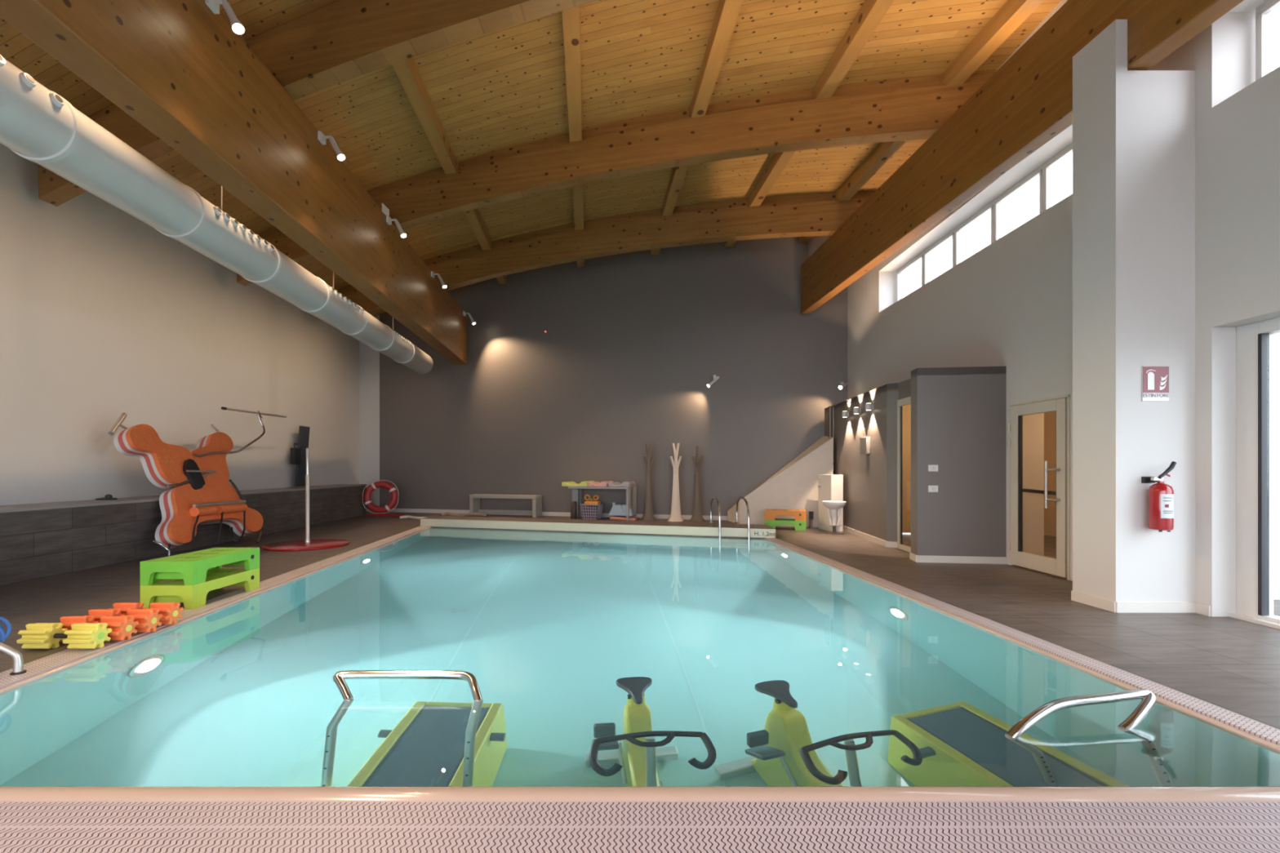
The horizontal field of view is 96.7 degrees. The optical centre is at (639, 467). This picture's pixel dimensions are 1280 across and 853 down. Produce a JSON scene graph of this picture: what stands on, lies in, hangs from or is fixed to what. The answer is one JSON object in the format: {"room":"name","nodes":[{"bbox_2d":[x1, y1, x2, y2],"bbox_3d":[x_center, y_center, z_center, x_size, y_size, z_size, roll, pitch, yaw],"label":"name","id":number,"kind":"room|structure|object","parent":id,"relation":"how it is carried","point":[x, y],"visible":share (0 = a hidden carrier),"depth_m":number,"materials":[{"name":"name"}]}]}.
{"room":"indoor swimming pool","nodes":[
{"label":"indoor swimming pool","id":0,"kind":"room"},
{"bbox_2d":[0,142,359,505],"bbox_3d":[-7.605,-2.250,6.700,0.300,7.000,19.443,0,0,-3],"label":"wall","id":1,"kind":"structure","parent":0,"point":[105,314],"depth_m":8.46,"materials":[{"name":"white paint"}]},
{"bbox_2d":[0,484,366,512],"bbox_3d":[-7.050,0.465,5.955,0.729,0.030,17.974,0,0,-3],"label":"trim","id":2,"kind":"structure","parent":1,"relation":"attached to","point":[40,506],"depth_m":7.41,"materials":[{"name":"grey wood"}]},
{"bbox_2d":[94,494,117,500],"bbox_3d":[-7.313,0.412,7.800,0.280,0.075,0.168,0,0,0],"label":"clip","id":3,"kind":"object","parent":2,"relation":"on","point":[108,497],"visible":1,"depth_m":7.76,"materials":[{"name":"black plastic"}]},
{"bbox_2d":[290,426,310,486],"bbox_3d":[-7.585,-0.241,12.726,0.118,1.353,0.637,0,0,0],"label":"board","id":4,"kind":"object","parent":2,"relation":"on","point":[298,455],"visible":0.99,"depth_m":12.70,"materials":[{"name":"plastic"}]},
{"bbox_2d":[0,0,1061,316],"bbox_3d":[-1.516,-4.524,6.850,16.409,1.891,20.100,0,0,0],"label":"ceiling","id":5,"kind":"structure","parent":0,"point":[504,88],"depth_m":7.67,"materials":[{"name":"brown wood"}]},
{"bbox_2d":[391,57,506,284],"bbox_3d":[-2.785,-4.908,5.948,0.189,0.230,17.986,0,0,-5],"label":"joist","id":6,"kind":"object","parent":5,"relation":"attached to","point":[407,72],"visible":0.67,"depth_m":8.07,"materials":[{"name":"brown wood"}]},
{"bbox_2d":[562,5,584,266],"bbox_3d":[-0.709,-5.148,5.654,0.189,0.230,17.395,0,0,-5],"label":"joist","id":7,"kind":"object","parent":5,"relation":"attached to","point":[571,16],"visible":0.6,"depth_m":7.50,"materials":[{"name":"brown wood"}]},
{"bbox_2d":[650,0,742,255],"bbox_3d":[1.114,-5.251,5.396,0.189,0.230,16.876,0,0,-5],"label":"joist","id":8,"kind":"object","parent":5,"relation":"attached to","point":[727,11],"visible":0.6,"depth_m":7.43,"materials":[{"name":"brown wood"}]},
{"bbox_2d":[724,0,893,247],"bbox_3d":[2.806,-5.257,5.156,0.189,0.230,16.395,0,0,-5],"label":"joist","id":9,"kind":"object","parent":5,"relation":"attached to","point":[871,12],"visible":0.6,"depth_m":7.35,"materials":[{"name":"brown wood"}]},
{"bbox_2d":[799,0,1044,242],"bbox_3d":[4.406,-5.183,4.929,0.189,0.230,15.939,0,0,-5],"label":"joist","id":10,"kind":"object","parent":5,"relation":"attached to","point":[1013,13],"visible":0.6,"depth_m":7.20,"materials":[{"name":"brown wood"}]},
{"bbox_2d":[359,235,847,515],"bbox_3d":[-1.725,-2.250,14.533,13.529,7.000,0.289,0,0,16],"label":"wall","id":11,"kind":"structure","parent":0,"point":[630,348],"depth_m":14.06,"materials":[{"name":"grey paint"}]},
{"bbox_2d":[371,508,727,520],"bbox_3d":[-2.750,1.200,14.662,9.973,0.100,0.014,0,0,16],"label":"baseboard","id":12,"kind":"structure","parent":11,"relation":"attached to","point":[402,510],"depth_m":14.56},
{"bbox_2d":[706,374,719,387],"bbox_3d":[1.699,-2.006,13.337,0.344,0.307,0.146,0,0,-31],"label":"spotlight","id":13,"kind":"object","parent":11,"relation":"attached to","point":[715,378],"visible":1,"depth_m":13.29,"materials":[{"name":"grey metal"}]},
{"bbox_2d":[0,511,1279,729],"bbox_3d":[0.200,1.310,7.250,17.600,0.120,20.500,0,0,0],"label":"floor","id":14,"kind":"structure","parent":0,"point":[1233,664],"depth_m":5.11,"materials":[{"name":"tile"}]},
{"bbox_2d":[16,622,111,648],"bbox_3d":[-3.955,1.162,3.915,0.498,0.174,0.174,0,0,0],"label":"dumbbell","id":15,"kind":"object","parent":14,"relation":"on","point":[37,635],"visible":1,"depth_m":3.87,"materials":[{"name":"yellow plastic"}]},
{"bbox_2d":[59,616,138,640],"bbox_3d":[-3.920,1.162,4.100,0.478,0.174,0.174,0,0,0],"label":"dumbbell","id":16,"kind":"object","parent":14,"relation":"on","point":[122,628],"visible":0.44,"depth_m":4.07,"materials":[{"name":"orange plastic"}]},
{"bbox_2d":[83,608,163,632],"bbox_3d":[-3.910,1.162,4.300,0.478,0.174,0.174,0,0,0],"label":"dumbbell","id":17,"kind":"object","parent":14,"relation":"on","point":[148,620],"visible":0.58,"depth_m":4.27,"materials":[{"name":"orange plastic"}]},
{"bbox_2d":[108,602,183,624],"bbox_3d":[-3.920,1.162,4.510,0.478,0.174,0.174,0,0,0],"label":"dumbbell","id":18,"kind":"object","parent":14,"relation":"on","point":[171,611],"visible":0.45,"depth_m":4.48,"materials":[{"name":"orange plastic"}]},
{"bbox_2d":[0,485,366,586],"bbox_3d":[-7.055,0.865,5.950,0.719,0.770,17.963,0,0,-3],"label":"wall ledge","id":19,"kind":"object","parent":14,"relation":"on","point":[35,544],"visible":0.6,"depth_m":7.27,"materials":[{"name":"tile"}]},
{"bbox_2d":[140,568,259,608],"bbox_3d":[-4.152,1.143,5.430,0.465,0.210,0.880,0,0,0],"label":"step","id":20,"kind":"structure","parent":14,"relation":"on","point":[169,590],"depth_m":5.09,"materials":[{"name":"plastic"}]},
{"bbox_2d":[140,547,259,585],"bbox_3d":[-4.152,0.934,5.430,0.465,0.210,0.880,0,0,0],"label":"step","id":21,"kind":"structure","parent":20,"relation":"on","point":[193,567],"depth_m":5.11,"materials":[{"name":"green plastic"}]},
{"bbox_2d":[0,525,430,688],"bbox_3d":[-4.061,1.274,6.702,0.224,0.052,10.767,0,0,-5],"label":"trim","id":22,"kind":"structure","parent":14,"relation":"attached to","point":[39,666],"depth_m":5.04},
{"bbox_2d":[0,642,26,675],"bbox_3d":[-4.020,1.114,3.260,0.701,0.272,0.069,0,0,-35],"label":"rail","id":23,"kind":"object","parent":22,"relation":"on","point":[17,657],"visible":1,"depth_m":3.42,"materials":[{"name":"metal"}]},
{"bbox_2d":[0,616,12,643],"bbox_3d":[-3.906,1.008,3.388,0.126,0.218,0.230,0,0,0],"label":"rope","id":24,"kind":"object","parent":23,"relation":"hanging from","point":[3,636],"visible":0.97,"depth_m":3.47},
{"bbox_2d":[0,526,431,694],"bbox_3d":[-3.959,1.283,7.067,0.045,0.054,9.872,0,0,-5],"label":"trim","id":25,"kind":"structure","parent":14,"relation":"attached to","point":[68,665],"depth_m":4.36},
{"bbox_2d":[151,406,286,556],"bbox_3d":[-6.707,0.108,9.429,0.965,2.283,3.926,0,0,0],"label":"float","id":26,"kind":"object","parent":14,"relation":"on","point":[209,498],"visible":0.98,"depth_m":8.67,"materials":[{"name":"plastic"}]},
{"bbox_2d":[107,412,191,488],"bbox_3d":[-6.880,-0.224,8.159,0.628,1.082,1.152,0,0,24],"label":"float","id":27,"kind":"object","parent":26,"relation":"attached to","point":[162,463],"visible":0.97,"depth_m":7.95,"materials":[{"name":"plastic"}]},
{"bbox_2d":[262,448,350,551],"bbox_3d":[-5.270,0.475,9.020,1.200,1.550,1.200,0,0,0],"label":"pole stand","id":28,"kind":"object","parent":14,"relation":"on","point":[308,544],"visible":1,"depth_m":8.99,"materials":[{"name":"metal"}]},
{"bbox_2d":[364,512,404,515],"bbox_3d":[-6.620,1.230,14.720,1.000,0.040,0.300,0,0,16],"label":"mat","id":29,"kind":"object","parent":14,"relation":"on","point":[371,513],"visible":1,"depth_m":14.64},
{"bbox_2d":[362,480,398,513],"bbox_3d":[-6.720,0.771,14.750,0.886,0.866,0.250,0,0,-9],"label":"life ring","id":30,"kind":"object","parent":29,"relation":"on","point":[381,483],"visible":1,"depth_m":14.69,"materials":[{"name":"red plastic"}]},
{"bbox_2d":[400,515,426,519],"bbox_3d":[-5.134,1.209,13.541,1.280,0.092,0.249,0,0,8],"label":"lane rope","id":31,"kind":"object","parent":14,"relation":"on","point":[401,517],"visible":0.41,"depth_m":13.52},
{"bbox_2d":[440,512,487,516],"bbox_3d":[-4.397,1.200,14.151,1.157,0.138,0.222,0,0,0],"label":"lane rope","id":32,"kind":"object","parent":14,"relation":"on","point":[478,514],"visible":0.84,"depth_m":14.13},
{"bbox_2d":[469,493,542,517],"bbox_3d":[-3.420,0.979,14.478,1.860,0.542,0.360,0,0,16],"label":"bench","id":33,"kind":"object","parent":14,"relation":"on","point":[474,500],"visible":0.87,"depth_m":14.40,"materials":[{"name":"beige laminate"}]},
{"bbox_2d":[570,501,577,519],"bbox_3d":[-1.600,1.040,13.728,0.150,0.420,0.150,0,0,0],"label":"canister","id":34,"kind":"object","parent":14,"relation":"on","point":[573,504],"visible":1,"depth_m":13.67,"materials":[{"name":"grey metal"}]},
{"bbox_2d":[579,503,603,519],"bbox_3d":[-1.160,1.065,13.675,0.486,0.363,0.366,0,0,16],"label":"laundry basket","id":35,"kind":"object","parent":14,"relation":"on","point":[588,512],"visible":0.96,"depth_m":13.55,"materials":[{"name":"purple plastic"}]},
{"bbox_2d":[584,500,600,504],"bbox_3d":[-1.141,0.865,13.669,0.360,0.100,0.200,0,0,16],"label":"block","id":36,"kind":"object","parent":35,"relation":"on","point":[588,502],"visible":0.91,"depth_m":13.58,"materials":[{"name":"orange plastic"}]},
{"bbox_2d":[584,494,590,500],"bbox_3d":[-1.271,0.734,13.706,0.152,0.152,0.044,0,0,-17],"label":"ring","id":37,"kind":"object","parent":36,"relation":"on","point":[585,495],"visible":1,"depth_m":13.69,"materials":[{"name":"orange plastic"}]},
{"bbox_2d":[592,494,599,500],"bbox_3d":[-1.059,0.735,13.647,0.147,0.144,0.074,0,0,20],"label":"ring","id":38,"kind":"object","parent":36,"relation":"on","point":[594,495],"visible":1,"depth_m":13.63,"materials":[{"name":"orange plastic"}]},
{"bbox_2d":[420,515,775,539],"bbox_3d":[-1.135,1.195,11.422,7.561,0.200,0.773,0,0,16],"label":"curb","id":39,"kind":"object","parent":14,"relation":"on","point":[686,529],"visible":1,"depth_m":11.02,"materials":[{"name":"tile"}]},
{"bbox_2d":[708,496,750,539],"bbox_3d":[1.638,1.374,10.567,0.596,1.654,1.206,0,0,0],"label":"pool ladder","id":40,"kind":"object","parent":39,"relation":"attached to","point":[713,497],"visible":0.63,"depth_m":10.18,"materials":[{"name":"silver metal"}]},
{"bbox_2d":[568,486,636,520],"bbox_3d":[-0.914,0.858,13.736,1.530,0.785,0.720,0,0,16],"label":"table","id":41,"kind":"object","parent":14,"relation":"on","point":[631,491],"visible":0.73,"depth_m":13.56,"materials":[{"name":"metal"}]},
{"bbox_2d":[561,480,594,486],"bbox_3d":[-1.483,0.401,13.874,0.660,0.124,0.620,0,0,16],"label":"changing pad","id":42,"kind":"object","parent":41,"relation":"on","point":[564,483],"visible":0.82,"depth_m":13.63,"materials":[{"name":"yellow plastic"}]},
{"bbox_2d":[587,480,613,486],"bbox_3d":[-0.925,0.401,13.718,0.480,0.124,0.620,0,0,16],"label":"changing pad","id":43,"kind":"object","parent":41,"relation":"on","point":[593,483],"visible":0.86,"depth_m":13.45,"materials":[{"name":"pink plastic"}]},
{"bbox_2d":[608,480,635,487],"bbox_3d":[-0.424,0.401,13.578,0.520,0.124,0.620,0,0,16],"label":"changing pad","id":44,"kind":"object","parent":41,"relation":"on","point":[626,484],"visible":1,"depth_m":13.33,"materials":[{"name":"grey plastic"}]},
{"bbox_2d":[609,515,639,520],"bbox_3d":[-0.368,1.215,13.462,0.621,0.105,0.360,0,0,16],"label":"tray","id":45,"kind":"object","parent":14,"relation":"on","point":[613,517],"visible":0.78,"depth_m":13.33,"materials":[{"name":"plastic"}]},
{"bbox_2d":[608,502,635,516],"bbox_3d":[-0.421,0.995,13.494,0.578,0.310,0.390,0,0,16],"label":"tub","id":46,"kind":"object","parent":45,"relation":"on","point":[620,509],"visible":0.9,"depth_m":13.36,"materials":[{"name":"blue plastic"}]},
{"bbox_2d":[0,801,1279,852],"bbox_3d":[-0.308,1.276,1.739,6.390,0.048,0.778,0,0,0],"label":"grate","id":47,"kind":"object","parent":14,"relation":"on","point":[25,827],"depth_m":1.98,"materials":[{"name":"beige plastic"}]},
{"bbox_2d":[640,443,656,520],"bbox_3d":[0.200,0.348,13.420,0.380,1.804,0.304,0,0,0],"label":"coat stand","id":48,"kind":"object","parent":14,"relation":"on","point":[648,514],"visible":1,"depth_m":13.37,"materials":[{"name":"beige wood"}]},
{"bbox_2d":[667,443,684,521],"bbox_3d":[0.830,0.348,13.150,0.380,1.804,0.304,0,0,0],"label":"coat stand","id":49,"kind":"object","parent":14,"relation":"on","point":[675,516],"visible":1,"depth_m":13.10,"materials":[{"name":"beige paint"}]},
{"bbox_2d":[688,446,705,521],"bbox_3d":[1.320,0.385,13.120,0.380,1.731,0.304,0,0,0],"label":"coat stand","id":50,"kind":"object","parent":14,"relation":"on","point":[697,516],"visible":1,"depth_m":13.07,"materials":[{"name":"beige wood"}]},
{"bbox_2d":[764,518,805,530],"bbox_3d":[2.929,1.154,11.478,0.800,0.192,0.405,0,0,15],"label":"step","id":51,"kind":"structure","parent":14,"relation":"on","point":[798,525],"depth_m":11.29,"materials":[{"name":"green plastic"}]},
{"bbox_2d":[764,509,805,520],"bbox_3d":[2.929,0.964,11.478,0.800,0.192,0.405,0,0,15],"label":"step","id":52,"kind":"structure","parent":51,"relation":"on","point":[769,514],"depth_m":11.32,"materials":[{"name":"orange plastic"}]},
{"bbox_2d":[808,511,813,528],"bbox_3d":[3.500,1.080,11.630,0.070,0.340,0.070,0,0,0],"label":"bracket","id":53,"kind":"object","parent":14,"relation":"on","point":[811,513],"visible":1,"depth_m":11.62,"materials":[{"name":"grey metal"}]},
{"bbox_2d":[817,474,843,531],"bbox_3d":[3.782,0.700,11.264,0.415,1.100,0.568,0,0,0],"label":"panel","id":54,"kind":"object","parent":14,"relation":"on","point":[830,486],"visible":0.86,"depth_m":11.07,"materials":[{"name":"metal"}]},
{"bbox_2d":[822,500,846,534],"bbox_3d":[3.660,0.948,10.720,0.440,0.605,0.440,0,0,0],"label":"pedestal sink","id":55,"kind":"object","parent":14,"relation":"on","point":[833,505],"visible":1,"depth_m":10.67,"materials":[{"name":"ceramic"}]},
{"bbox_2d":[764,537,1279,751],"bbox_3d":[2.559,1.283,6.099,0.035,0.054,7.927,0,0,-5],"label":"trim","id":56,"kind":"structure","parent":14,"relation":"attached to","point":[1203,717],"depth_m":3.58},
{"bbox_2d":[765,537,1279,746],"bbox_3d":[2.690,1.274,5.695,0.154,0.052,8.738,0,0,-5],"label":"pool edge","id":57,"kind":"structure","parent":14,"relation":"attached to","point":[1270,734],"depth_m":3.60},
{"bbox_2d":[1072,18,1195,601],"bbox_3d":[4.440,-1.300,5.115,0.760,5.100,0.450,0,0,0],"label":"wall pier","id":58,"kind":"object","parent":14,"relation":"on","point":[1134,131],"visible":0.93,"depth_m":4.89,"materials":[{"name":"white paint"}]},
{"bbox_2d":[800,0,1244,314],"bbox_3d":[4.294,-3.980,4.875,0.199,1.100,15.808,0,0,-4],"label":"beam","id":59,"kind":"structure","parent":58,"relation":"on","point":[1027,102],"depth_m":6.49,"materials":[{"name":"brown wood"}]},
{"bbox_2d":[1142,366,1168,401],"bbox_3d":[4.425,-0.715,4.878,0.225,0.300,0.014,0,0,0],"label":"sign","id":60,"kind":"object","parent":58,"relation":"attached to","point":[1155,380],"visible":1,"depth_m":4.88,"materials":[{"name":"red"}]},
{"bbox_2d":[1141,461,1176,532],"bbox_3d":[4.399,0.247,4.799,0.188,0.589,0.181,0,0,0],"label":"fire extinguisher","id":61,"kind":"object","parent":58,"relation":"attached to","point":[1160,495],"visible":1,"depth_m":4.75,"materials":[{"name":"metal"}]},
{"bbox_2d":[727,435,833,524],"bbox_3d":[3.015,0.275,12.510,2.269,1.950,1.036,0,0,15],"label":"wall","id":62,"kind":"structure","parent":0,"point":[795,486],"depth_m":11.94,"materials":[{"name":"paint"}]},
{"bbox_2d":[740,523,818,527],"bbox_3d":[3.069,1.225,11.955,1.882,0.050,0.010,0,0,15],"label":"baseboard","id":63,"kind":"structure","parent":62,"relation":"attached to","point":[806,526],"depth_m":11.96,"materials":[{"name":"grey"}]},
{"bbox_2d":[828,406,833,438],"bbox_3d":[4.020,-0.588,11.944,0.100,1.363,0.052,0,0,0],"label":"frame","id":64,"kind":"object","parent":62,"relation":"attached to","point":[830,408],"visible":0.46,"depth_m":11.93,"materials":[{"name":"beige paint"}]},
{"bbox_2d":[824,366,1055,556],"bbox_3d":[5.720,-0.025,8.900,4.160,2.550,7.600,0,0,0],"label":"wall","id":65,"kind":"structure","parent":0,"point":[958,415],"depth_m":7.45,"materials":[{"name":"grey paint"}]},
{"bbox_2d":[842,411,848,417],"bbox_3d":[3.933,-1.010,10.900,0.117,0.116,0.100,0,0,0],"label":"wall lamp","id":66,"kind":"object","parent":65,"relation":"attached to","point":[845,414],"visible":1,"depth_m":10.86,"materials":[{"name":"silver metal"}]},
{"bbox_2d":[853,407,861,413],"bbox_3d":[3.887,-1.010,10.200,0.117,0.116,0.100,0,0,0],"label":"wall lamp","id":67,"kind":"object","parent":65,"relation":"attached to","point":[855,410],"visible":1,"depth_m":10.16,"materials":[{"name":"silver metal"}]},
{"bbox_2d":[860,436,870,453],"bbox_3d":[3.884,-0.370,9.820,0.070,0.290,0.280,0,0,0],"label":"wall box","id":68,"kind":"object","parent":65,"relation":"attached to","point":[864,442],"visible":1,"depth_m":9.70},
{"bbox_2d":[865,403,873,410],"bbox_3d":[3.845,-1.010,9.550,0.117,0.116,0.100,0,0,0],"label":"wall lamp","id":69,"kind":"object","parent":65,"relation":"attached to","point":[868,406],"visible":1,"depth_m":9.51,"materials":[{"name":"silver metal"}]},
{"bbox_2d":[897,396,911,552],"bbox_3d":[3.962,0.110,8.188,0.045,2.280,1.179,0,0,3],"label":"door","id":70,"kind":"structure","parent":65,"relation":"in","point":[907,401],"depth_m":8.70,"materials":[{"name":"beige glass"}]},
{"bbox_2d":[928,465,937,471],"bbox_3d":[3.835,0.015,7.439,0.125,0.085,0.017,0,0,0],"label":"switch plate","id":71,"kind":"object","parent":65,"relation":"attached to","point":[931,468],"visible":1,"depth_m":7.44,"materials":[{"name":"white plastic"}]},
{"bbox_2d":[928,485,937,492],"bbox_3d":[3.835,0.285,7.439,0.125,0.085,0.017,0,0,0],"label":"switch plate","id":72,"kind":"object","parent":65,"relation":"attached to","point":[931,488],"visible":1,"depth_m":7.44,"materials":[{"name":"white plastic"}]},
{"bbox_2d":[843,525,1210,616],"bbox_3d":[4.201,1.205,8.060,1.149,0.090,6.601,0,0,0],"label":"baseboard","id":73,"kind":"structure","parent":65,"relation":"attached to","point":[1113,606],"depth_m":5.05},
{"bbox_2d":[847,0,1279,617],"bbox_3d":[4.983,-2.250,4.875,0.420,7.000,15.763,0,0,-1],"label":"wall","id":74,"kind":"structure","parent":0,"point":[1009,304],"depth_m":4.89,"materials":[{"name":"white paint"}]},
{"bbox_2d":[838,382,847,389],"bbox_3d":[4.447,-1.783,12.486,0.165,0.194,0.327,0,0,26],"label":"spotlight","id":75,"kind":"object","parent":74,"relation":"attached to","point":[842,384],"visible":1,"depth_m":12.46,"materials":[{"name":"grey metal"}]},
{"bbox_2d":[896,142,1072,301],"bbox_3d":[5.059,-3.400,8.180,0.082,0.800,5.663,0,0,-1],"label":"window","id":76,"kind":"structure","parent":74,"relation":"in","point":[1043,171],"depth_m":8.11,"materials":[{"name":"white glass"}]},
{"bbox_2d":[1008,394,1070,580],"bbox_3d":[4.730,0.225,6.757,0.198,2.050,0.974,0,0,0],"label":"door","id":77,"kind":"structure","parent":74,"relation":"in","point":[1060,566],"depth_m":6.51,"materials":[{"name":"white metal"}]},
{"bbox_2d":[1228,316,1279,629],"bbox_3d":[5.051,0.040,2.675,0.180,2.420,4.155,0,0,-1],"label":"door","id":78,"kind":"structure","parent":74,"relation":"in","point":[1254,341],"depth_m":4.60,"materials":[{"name":"white metal"}]},
{"bbox_2d":[1255,0,1279,80],"bbox_3d":[5.185,-3.400,2.460,0.082,0.800,4.523,0,0,-1],"label":"window","id":79,"kind":"structure","parent":74,"relation":"in","point":[1263,12],"depth_m":4.67,"materials":[{"name":"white glass"}]},
{"bbox_2d":[1273,333,1279,599],"bbox_3d":[7.400,-0.350,5.420,4.200,3.200,0.120,0,0,0],"label":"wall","id":80,"kind":"structure","parent":0,"point":[1276,336],"depth_m":5.36,"materials":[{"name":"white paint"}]},
{"bbox_3d":[-0.745,2.022,7.082,7.385,1.455,9.781,0,0,0],"label":"floor","id":81,"kind":"structure","parent":0,"visible":0},
{"bbox_2d":[333,670,482,701],"bbox_3d":[-1.295,1.951,3.190,0.889,1.578,1.450,0,0,0],"label":"treadmill","id":82,"kind":"object","parent":81,"relation":"on","point":[338,678],"visible":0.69,"depth_m":3.22,"materials":[{"name":"silver metal"}]},
{"bbox_2d":[0,527,1279,786],"bbox_3d":[-0.745,2.015,7.082,7.397,1.481,9.793,0,0,0],"label":"pool water","id":83,"kind":"object","parent":81,"relation":"in","point":[595,660],"visible":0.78,"depth_m":3.24,"materials":[{"name":"teal liquid"}]},
{"bbox_2d":[0,786,1279,801],"bbox_3d":[-0.308,1.283,2.190,6.390,0.074,0.124,0,0,0],"label":"trim","id":84,"kind":"structure","parent":81,"relation":"on","point":[6,793],"depth_m":2.17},
{"bbox_2d":[1006,689,1155,737],"bbox_3d":[2.104,1.941,3.092,0.930,1.597,1.450,0,0,-17],"label":"handrail","id":85,"kind":"object","parent":81,"relation":"on","point":[1148,697],"visible":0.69,"depth_m":2.82,"materials":[{"name":"silver metal"}]},
{"bbox_3d":[-1.125,-2.250,-3.100,13.650,7.000,0.200,0,0,0],"label":"wall","id":86,"kind":"structure","parent":0,"visible":0},
{"bbox_2d":[0,0,466,364],"bbox_3d":[-3.940,-3.370,6.060,0.329,1.300,18.221,0,0,-5],"label":"beam","id":87,"kind":"structure","parent":86,"relation":"attached to","point":[180,68],"depth_m":5.29,"materials":[{"name":"brown wood"}]},
{"bbox_2d":[204,0,244,34],"bbox_3d":[-3.512,-3.838,4.828,0.350,0.345,0.125,0,0,9],"label":"spotlight","id":88,"kind":"object","parent":87,"relation":"attached to","point":[237,28],"visible":1,"depth_m":4.80,"materials":[{"name":"white metal"}]},
{"bbox_2d":[38,0,598,206],"bbox_3d":[-1.150,-4.210,5.536,12.701,1.900,0.214,0,0,13],"label":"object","id":89,"kind":"structure","parent":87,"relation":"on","point":[362,37],"depth_m":5.88,"materials":[{"name":"brown wood"}]},
{"bbox_2d":[0,54,433,373],"bbox_3d":[-4.654,-3.383,5.870,0.552,2.170,16.808,0,0,-5],"label":"air duct","id":90,"kind":"object","parent":89,"relation":"hanging from","point":[37,124],"visible":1,"depth_m":5.22,"materials":[{"name":"metal"}]},
{"bbox_2d":[88,0,360,120],"bbox_3d":[-1.150,-4.607,5.566,12.659,1.535,0.039,0,0,13],"label":"beam blocking","id":91,"kind":"structure","parent":89,"relation":"on","point":[340,4],"depth_m":6.18,"materials":[{"name":"brown wood"}]},
{"bbox_2d":[317,130,345,160],"bbox_3d":[-3.691,-3.838,6.818,0.350,0.345,0.125,0,0,9],"label":"spotlight","id":92,"kind":"object","parent":87,"relation":"attached to","point":[322,137],"visible":1,"depth_m":6.79,"materials":[{"name":"white metal"}]},
{"bbox_2d":[382,202,389,216],"bbox_3d":[-4.025,-4.060,9.000,0.012,0.130,0.240,0,0,0],"label":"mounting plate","id":93,"kind":"object","parent":87,"relation":"attached to","point":[384,209],"visible":1,"depth_m":8.99,"materials":[{"name":"grey metal"}]},
{"bbox_2d":[386,215,406,237],"bbox_3d":[-3.897,-3.838,9.108,0.350,0.345,0.125,0,0,9],"label":"spotlight","id":94,"kind":"object","parent":87,"relation":"attached to","point":[388,220],"visible":1,"depth_m":9.08,"materials":[{"name":"grey metal"}]},
{"bbox_2d":[431,271,446,288],"bbox_3d":[-4.128,-3.838,11.678,0.350,0.345,0.125,0,0,9],"label":"spotlight","id":95,"kind":"object","parent":87,"relation":"attached to","point":[443,285],"visible":1,"depth_m":11.65,"materials":[{"name":"grey metal"}]},
{"bbox_2d":[462,311,475,324],"bbox_3d":[-4.396,-3.838,14.658,0.350,0.345,0.125,0,0,9],"label":"spotlight","id":96,"kind":"object","parent":87,"relation":"attached to","point":[464,313],"visible":1,"depth_m":14.63,"materials":[{"name":"grey metal"}]},
{"bbox_2d":[342,199,866,313],"bbox_3d":[-1.150,-4.292,12.136,12.701,1.736,0.214,0,0,13],"label":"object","id":97,"kind":"structure","parent":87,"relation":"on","point":[820,218],"depth_m":11.73,"materials":[{"name":"brown wood"}]},
{"bbox_2d":[337,191,875,294],"bbox_3d":[-1.150,-4.690,12.166,12.659,1.370,0.039,0,0,13],"label":"beam blocking","id":98,"kind":"structure","parent":97,"relation":"on","point":[861,194],"depth_m":11.88,"materials":[{"name":"brown wood"}]},
{"bbox_2d":[236,82,984,286],"bbox_3d":[-1.150,-4.253,8.936,12.701,1.814,0.214,0,0,13],"label":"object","id":99,"kind":"structure","parent":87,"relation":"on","point":[917,113],"depth_m":8.42,"materials":[{"name":"brown wood"}]},
{"bbox_2d":[257,71,995,239],"bbox_3d":[-1.150,-4.650,8.966,12.659,1.449,0.039,0,0,13],"label":"beam blocking","id":100,"kind":"structure","parent":99,"relation":"on","point":[983,77],"depth_m":8.57,"materials":[{"name":"brown wood"}]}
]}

